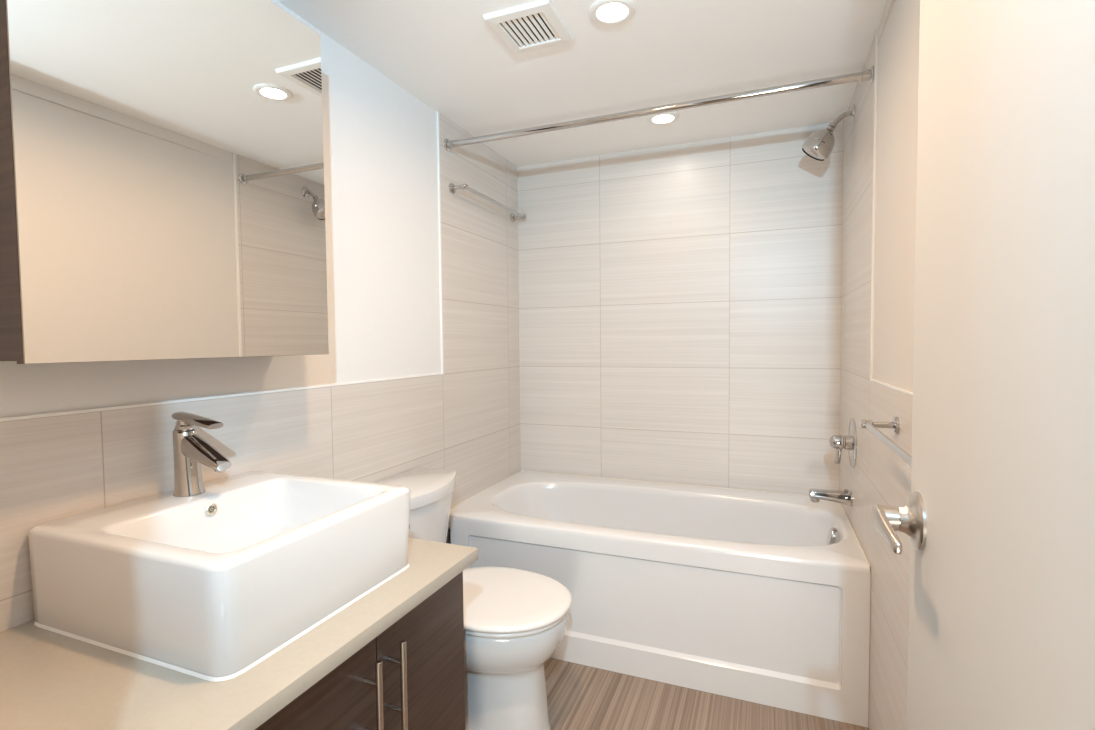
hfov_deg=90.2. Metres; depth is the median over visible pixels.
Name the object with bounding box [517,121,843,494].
wall
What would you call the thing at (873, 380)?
trim
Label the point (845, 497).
tub spout
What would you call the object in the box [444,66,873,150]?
shower curtain rod
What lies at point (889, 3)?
trim
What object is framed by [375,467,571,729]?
toilet
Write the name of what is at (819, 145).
shower fixture
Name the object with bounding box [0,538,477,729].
countertop
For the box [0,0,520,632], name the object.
wall
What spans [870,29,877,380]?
trim
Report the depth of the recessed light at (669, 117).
2.23 m
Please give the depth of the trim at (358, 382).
1.21 m
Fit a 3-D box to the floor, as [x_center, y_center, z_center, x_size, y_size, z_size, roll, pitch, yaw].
[0.109,1.157,1.519,1.807,0.080,2.750,0,3,22]
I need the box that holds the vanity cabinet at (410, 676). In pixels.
[255,571,464,729]
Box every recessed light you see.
[589,0,635,24]
[647,112,678,124]
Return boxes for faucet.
[171,411,231,496]
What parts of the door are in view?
lever, handle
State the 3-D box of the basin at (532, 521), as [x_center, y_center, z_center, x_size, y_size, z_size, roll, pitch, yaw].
[0.416,0.775,2.283,1.505,0.378,0.771,0,3,22]
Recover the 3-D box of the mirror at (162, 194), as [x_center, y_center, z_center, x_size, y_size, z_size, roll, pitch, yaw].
[-0.757,-0.410,1.118,0.182,0.791,0.613,0,3,22]
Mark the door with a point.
(998, 517)
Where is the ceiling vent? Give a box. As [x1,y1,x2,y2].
[483,0,573,54]
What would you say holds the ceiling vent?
in the ceiling
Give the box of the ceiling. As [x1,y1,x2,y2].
[277,0,885,166]
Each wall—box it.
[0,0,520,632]
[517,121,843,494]
[839,0,919,729]
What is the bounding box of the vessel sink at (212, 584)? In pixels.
[28,471,410,681]
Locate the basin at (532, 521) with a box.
[448,471,869,571]
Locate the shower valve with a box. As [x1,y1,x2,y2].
[829,418,856,467]
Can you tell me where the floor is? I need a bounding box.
[544,658,868,729]
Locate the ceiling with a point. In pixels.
(445, 54)
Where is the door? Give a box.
[872,0,1094,729]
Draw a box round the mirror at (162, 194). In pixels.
[0,0,328,363]
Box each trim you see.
[0,373,441,421]
[437,111,443,374]
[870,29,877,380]
[871,379,912,396]
[878,0,894,43]
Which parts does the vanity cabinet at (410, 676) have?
door, handle, handle, door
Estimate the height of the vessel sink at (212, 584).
0.170 m
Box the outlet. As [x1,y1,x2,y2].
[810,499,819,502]
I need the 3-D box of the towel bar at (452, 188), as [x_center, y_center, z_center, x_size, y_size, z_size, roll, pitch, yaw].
[-0.254,-0.741,2.511,0.074,0.043,0.628,0,3,22]
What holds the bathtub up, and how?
on the floor
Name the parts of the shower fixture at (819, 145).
spray plate, arm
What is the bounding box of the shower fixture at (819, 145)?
[802,104,854,160]
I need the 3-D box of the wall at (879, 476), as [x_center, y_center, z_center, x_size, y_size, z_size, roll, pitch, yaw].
[0.868,0.076,1.167,0.150,2.094,2.750,0,3,22]
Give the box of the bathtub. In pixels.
[448,470,870,726]
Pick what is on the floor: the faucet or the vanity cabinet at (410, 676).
the vanity cabinet at (410, 676)
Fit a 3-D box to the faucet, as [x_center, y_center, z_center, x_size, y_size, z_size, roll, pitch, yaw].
[-0.725,0.186,1.143,0.141,0.174,0.058,0,3,22]
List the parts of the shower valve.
lever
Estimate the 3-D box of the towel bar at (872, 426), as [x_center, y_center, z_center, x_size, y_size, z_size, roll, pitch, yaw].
[0.703,0.159,1.062,0.078,0.043,0.640,0,3,22]
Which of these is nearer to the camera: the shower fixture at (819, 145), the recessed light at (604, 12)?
the recessed light at (604, 12)
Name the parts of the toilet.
tank lid, tank, bowl, seat, lid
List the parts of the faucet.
lever, spout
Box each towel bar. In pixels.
[449,183,525,221]
[860,416,911,466]
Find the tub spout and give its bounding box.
[809,489,852,506]
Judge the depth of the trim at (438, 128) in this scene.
2.17 m
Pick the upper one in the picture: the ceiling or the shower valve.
the ceiling

